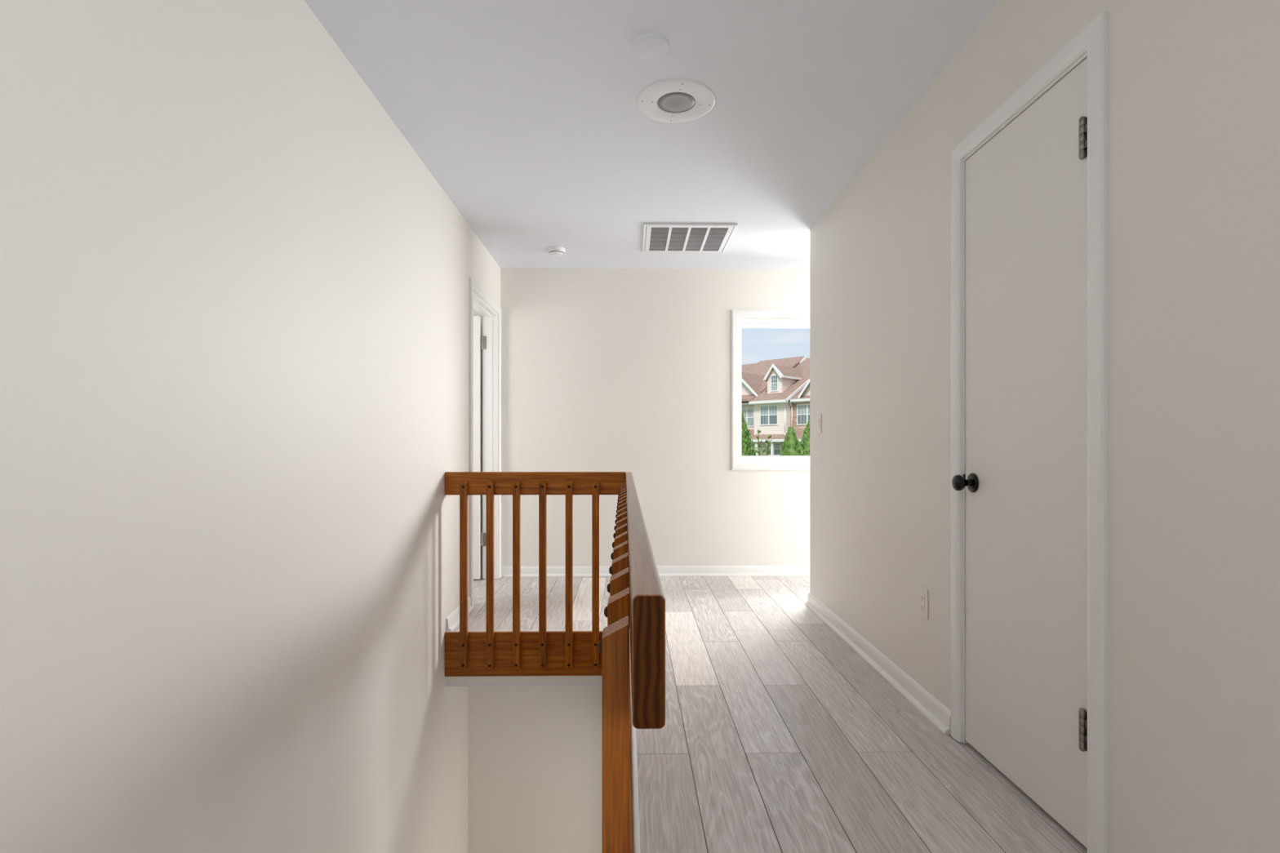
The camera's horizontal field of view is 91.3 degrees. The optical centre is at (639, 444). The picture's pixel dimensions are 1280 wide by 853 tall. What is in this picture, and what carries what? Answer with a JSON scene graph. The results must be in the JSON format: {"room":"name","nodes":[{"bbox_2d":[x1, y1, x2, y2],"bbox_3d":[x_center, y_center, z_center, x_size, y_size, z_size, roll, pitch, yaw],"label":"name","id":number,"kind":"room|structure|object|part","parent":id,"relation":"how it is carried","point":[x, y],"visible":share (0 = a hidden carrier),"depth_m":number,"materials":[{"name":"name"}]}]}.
{"room":"upstairs hallway","nodes":[
{"label":"upstairs hallway","id":0,"kind":"room"},
{"bbox_2d":[0,0,500,852],"bbox_3d":[-1.096,1.126,1.042,0.115,5.040,8.120,0,0,-1],"label":"wall","id":1,"kind":"structure","parent":0,"point":[234,292],"depth_m":1.54,"materials":[{"name":"white paint"}]},
{"bbox_2d":[445,596,473,631],"bbox_3d":[-1.068,1.006,3.730,0.031,0.078,0.495,0,0,-1],"label":"baseboard","id":2,"kind":"structure","parent":1,"relation":"attached to","point":[452,620],"depth_m":3.60,"materials":[{"name":"white paint"}]},
{"bbox_2d":[469,276,501,606],"bbox_3d":[-1.511,-0.011,4.441,0.865,2.106,0.926,0,0,-1],"label":"door frame","id":3,"kind":"structure","parent":1,"relation":"in","point":[490,342],"depth_m":4.82,"materials":[{"name":"white paint"}]},
{"bbox_3d":[-1.589,0.026,4.802,0.720,2.016,0.035,0,0,-1],"label":"panel","id":4,"kind":"part","parent":3,"relation":"part of","materials":[{"name":"white paint"}]},
{"bbox_2d":[445,630,603,631],"bbox_3d":[-0.569,1.183,3.489,1.020,0.286,0.016,0,0,-1],"label":"trim","id":5,"kind":"structure","parent":1,"relation":"attached to","point":[526,630],"depth_m":3.48,"materials":[{"name":"white paint"}]},
{"bbox_2d":[445,682,602,686],"bbox_3d":[-0.574,1.336,3.773,1.021,0.020,0.582,0,0,-1],"label":"trim","id":6,"kind":"structure","parent":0,"point":[584,683],"depth_m":3.48,"materials":[{"name":"white paint"}]},
{"bbox_2d":[467,685,602,852],"bbox_3d":[-0.578,2.496,4.014,1.021,2.300,0.100,0,0,-1],"label":"wall","id":7,"kind":"structure","parent":0,"point":[535,753],"depth_m":3.96,"materials":[{"name":"white paint"}]},
{"bbox_2d":[444,675,602,684],"bbox_3d":[-0.579,1.304,3.474,1.000,0.040,0.012,0,0,-1],"label":"trim","id":8,"kind":"structure","parent":7,"relation":"attached to","point":[501,679],"depth_m":3.47,"materials":[{"name":"white paint"}]},
{"bbox_2d":[473,267,809,576],"bbox_3d":[2.066,-0.024,5.080,9.900,2.740,0.150,0,0,-1],"label":"wall","id":9,"kind":"structure","parent":0,"point":[603,370],"depth_m":4.97,"materials":[{"name":"white paint"}]},
{"bbox_2d":[501,565,809,577],"bbox_3d":[2.907,1.006,5.003,8.022,0.078,0.031,0,0,-1],"label":"baseboard","id":10,"kind":"structure","parent":9,"relation":"attached to","point":[663,571],"depth_m":4.96,"materials":[{"name":"white paint"}]},
{"bbox_2d":[731,309,809,470],"bbox_3d":[1.525,-0.431,5.047,1.598,1.276,0.137,0,0,-1],"label":"window","id":11,"kind":"structure","parent":9,"relation":"in","point":[740,318],"depth_m":4.97,"materials":[{"name":"white paint"}]},
{"bbox_2d":[304,0,999,269],"bbox_3d":[2.108,-1.454,1.035,10.050,0.120,8.240,0,0,-1],"label":"ceiling","id":12,"kind":"structure","parent":0,"point":[526,114],"depth_m":2.56,"materials":[{"name":"white paint"}]},
{"bbox_2d":[547,246,565,256],"bbox_3d":[-0.594,-1.372,4.466,0.126,0.044,0.126,0,0,-1],"label":"smoke detector","id":13,"kind":"object","parent":12,"relation":"attached to","point":[553,251],"visible":1,"depth_m":4.43,"materials":[{"name":"white plastic"}]},
{"bbox_3d":[-0.594,-1.387,4.466,0.126,0.014,0.126,0,0,-1],"label":"plate","id":14,"kind":"part","parent":13,"relation":"part of","materials":[{"name":"white plastic"}]},
{"bbox_2d":[631,33,668,59],"bbox_3d":[0.036,-1.388,2.187,0.130,0.012,0.130,0,0,-1],"label":"cover","id":15,"kind":"object","parent":12,"relation":"attached to","point":[646,46],"visible":1,"depth_m":2.17,"materials":[{"name":"white paint"}]},
{"bbox_2d":[637,79,715,122],"bbox_3d":[0.148,-1.391,2.548,0.318,0.007,0.318,0,0,-1],"label":"recessed ceiling light","id":16,"kind":"object","parent":12,"relation":"attached to","point":[671,100],"visible":1,"depth_m":2.53,"materials":[{"name":"white plastic"}]},
{"bbox_2d":[657,92,695,112],"bbox_3d":[0.148,-1.391,2.548,0.160,0.006,0.160,0,0,-1],"label":"grille","id":17,"kind":"object","parent":16,"relation":"attached to","point":[667,102],"depth_m":2.54,"materials":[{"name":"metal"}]},
{"bbox_2d":[642,222,737,253],"bbox_3d":[0.316,-1.387,4.236,0.592,0.015,0.580,0,0,-1],"label":"ceiling vent","id":18,"kind":"object","parent":12,"relation":"in","point":[658,237],"visible":1,"depth_m":4.19,"materials":[{"name":"white plastic"}]},
{"bbox_3d":[0.126,-1.387,4.232,0.114,0.008,0.481,0,0,-1],"label":"louvre panel","id":19,"kind":"part","parent":18,"relation":"part of","materials":[{"name":"white metal"}]},
{"bbox_3d":[0.254,-1.387,4.234,0.106,0.008,0.481,0,0,-1],"label":"louvre panel","id":20,"kind":"part","parent":18,"relation":"part of","materials":[{"name":"white metal"}]},
{"bbox_3d":[0.377,-1.387,4.236,0.106,0.008,0.481,0,0,-1],"label":"louvre panel","id":21,"kind":"part","parent":18,"relation":"part of","materials":[{"name":"white metal"}]},
{"bbox_3d":[0.505,-1.387,4.238,0.114,0.008,0.481,0,0,-1],"label":"louvre panel","id":22,"kind":"part","parent":18,"relation":"part of","materials":[{"name":"white metal"}]},
{"bbox_2d":[453,576,1087,852],"bbox_3d":[2.083,1.186,1.020,9.800,0.280,7.970,0,0,-1],"label":"floor","id":23,"kind":"structure","parent":0,"point":[776,735],"depth_m":2.15,"materials":[{"name":"wood"}]},
{"bbox_2d":[444,471,665,852],"bbox_3d":[-0.524,0.719,1.996,1.059,1.130,3.026,0,0,-1],"label":"stair railing","id":24,"kind":"object","parent":23,"relation":"on","point":[636,606],"visible":1,"depth_m":3.43,"materials":[{"name":"brown wood"}]},
{"bbox_3d":[-0.579,0.218,3.482,0.999,0.126,0.036,0,0,-1],"label":"rail","id":25,"kind":"part","parent":24,"relation":"part of","materials":[{"name":"brown wood"}]},
{"bbox_3d":[-0.026,0.226,2.079,0.059,0.140,2.860,0,0,-1],"label":"rail","id":26,"kind":"part","parent":24,"relation":"part of","materials":[{"name":"brown wood"}]},
{"bbox_2d":[629,634,640,852],"bbox_3d":[-0.017,1.182,2.003,0.016,0.288,3.006,0,0,-1],"label":"trim","id":27,"kind":"structure","parent":23,"relation":"attached to","point":[634,769],"depth_m":1.91,"materials":[{"name":"white paint"}]},
{"bbox_2d":[809,0,1279,852],"bbox_3d":[1.204,-0.024,0.547,0.115,2.740,7.055,0,0,-1],"label":"wall","id":28,"kind":"structure","parent":0,"point":[1193,86],"depth_m":1.41,"materials":[{"name":"white paint"}]},
{"bbox_2d":[817,413,821,433],"bbox_3d":[1.103,-0.125,3.857,0.012,0.117,0.072,0,0,-1],"label":"light switch","id":29,"kind":"object","parent":28,"relation":"attached to","point":[819,416],"visible":1,"depth_m":3.85,"materials":[{"name":"beige plastic"}]},
{"bbox_2d":[804,592,951,734],"bbox_3d":[1.102,1.006,3.170,0.033,0.078,1.832,0,0,-1],"label":"baseboard","id":30,"kind":"structure","parent":28,"relation":"attached to","point":[935,711],"depth_m":2.78,"materials":[{"name":"white paint"}]},
{"bbox_2d":[919,586,928,619],"bbox_3d":[1.121,0.627,2.477,0.008,0.117,0.072,0,0,-1],"label":"power outlet","id":31,"kind":"object","parent":28,"relation":"attached to","point":[923,593],"visible":1,"depth_m":2.46,"materials":[{"name":"beige plastic"}]},
{"bbox_2d":[920,593,924,612],"bbox_3d":[1.118,0.627,2.477,0.003,0.068,0.033,0,0,-1],"label":"receptacle","id":32,"kind":"object","parent":31,"relation":"attached to","point":[922,602],"depth_m":2.48,"materials":[{"name":"white plastic"}]},
{"bbox_2d":[951,11,1107,852],"bbox_3d":[1.157,-0.004,1.881,0.179,2.093,0.723,0,0,-1],"label":"door","id":33,"kind":"structure","parent":28,"relation":"in","point":[1029,183],"depth_m":1.79,"materials":[{"name":"white paint"}]},
{"bbox_3d":[1.093,0.131,2.123,0.056,0.055,0.055,0,0,-1],"label":"knob","id":34,"kind":"part","parent":33,"relation":"part of","materials":[{"name":"black metal"}]},
{"label":"outside","id":35,"kind":"structure","parent":0,"visible":0},
{"bbox_3d":[14.015,2.596,59.740,150.000,0.300,101.000,0,0,-1],"label":"ground","id":36,"kind":"structure","parent":35,"visible":0},
{"bbox_2d":[741,411,755,455],"bbox_3d":[3.118,0.586,20.058,1.966,3.720,1.978,0,0,-1],"label":"arborvitae","id":37,"kind":"object","parent":36,"relation":"on","point":[747,449],"visible":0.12,"depth_m":19.77,"materials":[{"name":"green plant"}]},
{"bbox_2d":[755,429,772,455],"bbox_3d":[2.186,1.091,11.041,0.337,2.710,0.258,0,0,-1],"label":"sapling","id":38,"kind":"object","parent":36,"relation":"on","point":[769,436],"visible":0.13,"depth_m":11.04,"materials":[{"name":"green plant"}]},
{"bbox_3d":[2.185,1.101,11.034,0.218,2.691,0.070,0,0,-15],"label":"stem","id":39,"kind":"part","parent":38,"relation":"part of","materials":[{"name":"green plant"}]},
{"bbox_2d":[741,355,809,455],"bbox_3d":[12.709,-2.584,54.901,16.900,10.060,24.000,0,0,-45],"label":"house","id":40,"kind":"structure","parent":36,"relation":"on","point":[775,393],"depth_m":47.59,"materials":[{"name":"shingle"},{"name":"cream siding"},{"name":"brick"}]},
{"bbox_3d":[8.506,-2.451,49.681,0.016,0.695,1.280,0,0,-45],"label":"pane","id":41,"kind":"part","parent":40,"relation":"part of","materials":[{"name":"grey glass"}]},
{"bbox_3d":[8.506,-1.756,49.681,0.016,0.695,1.280,0,0,-45],"label":"pane","id":42,"kind":"part","parent":40,"relation":"part of","materials":[{"name":"grey glass"}]},
{"bbox_3d":[9.723,-1.829,47.188,0.016,0.720,1.530,0,0,-45],"label":"pane","id":43,"kind":"part","parent":40,"relation":"part of","materials":[{"name":"grey glass"}]},
{"bbox_3d":[9.723,-2.549,47.188,0.016,0.720,1.530,0,0,-45],"label":"pane","id":44,"kind":"part","parent":40,"relation":"part of","materials":[{"name":"grey glass"}]},
{"bbox_3d":[10.275,-4.364,47.767,0.016,0.590,0.590,0,0,-45],"label":"pane","id":45,"kind":"part","parent":40,"relation":"part of","materials":[{"name":"grey glass"}]},
{"bbox_3d":[10.275,-4.954,47.767,0.016,0.590,0.590,0,0,-45],"label":"pane","id":46,"kind":"part","parent":40,"relation":"part of","materials":[{"name":"grey glass"}]},
{"bbox_3d":[10.217,0.584,46.692,0.016,0.455,0.630,0,0,-45],"label":"pane","id":47,"kind":"part","parent":40,"relation":"part of","materials":[{"name":"grey glass"}]},
{"bbox_3d":[10.217,0.129,46.692,0.016,0.455,0.630,0,0,-45],"label":"pane","id":48,"kind":"part","parent":40,"relation":"part of","materials":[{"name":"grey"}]},
{"bbox_3d":[12.189,-1.804,45.566,0.016,0.730,1.650,0,0,-45],"label":"pane","id":49,"kind":"part","parent":40,"relation":"part of","materials":[{"name":"grey glass"}]},
{"bbox_3d":[12.189,-2.534,45.566,0.016,0.730,1.650,0,0,-45],"label":"pane","id":50,"kind":"part","parent":40,"relation":"part of","materials":[{"name":"grey glass"}]},
{"bbox_2d":[779,426,803,455],"bbox_3d":[5.349,0.900,22.090,1.577,3.092,1.598,0,0,-1],"label":"arborvitae","id":51,"kind":"object","parent":36,"relation":"on","point":[791,446],"visible":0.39,"depth_m":21.90,"materials":[{"name":"green plant"}]},
{"bbox_2d":[799,420,809,455],"bbox_3d":[6.690,0.736,24.617,1.816,3.420,1.798,0,0,-1],"label":"arborvitae","id":52,"kind":"object","parent":36,"relation":"on","point":[805,443],"visible":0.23,"depth_m":24.42,"materials":[{"name":"green plant"}]}
]}

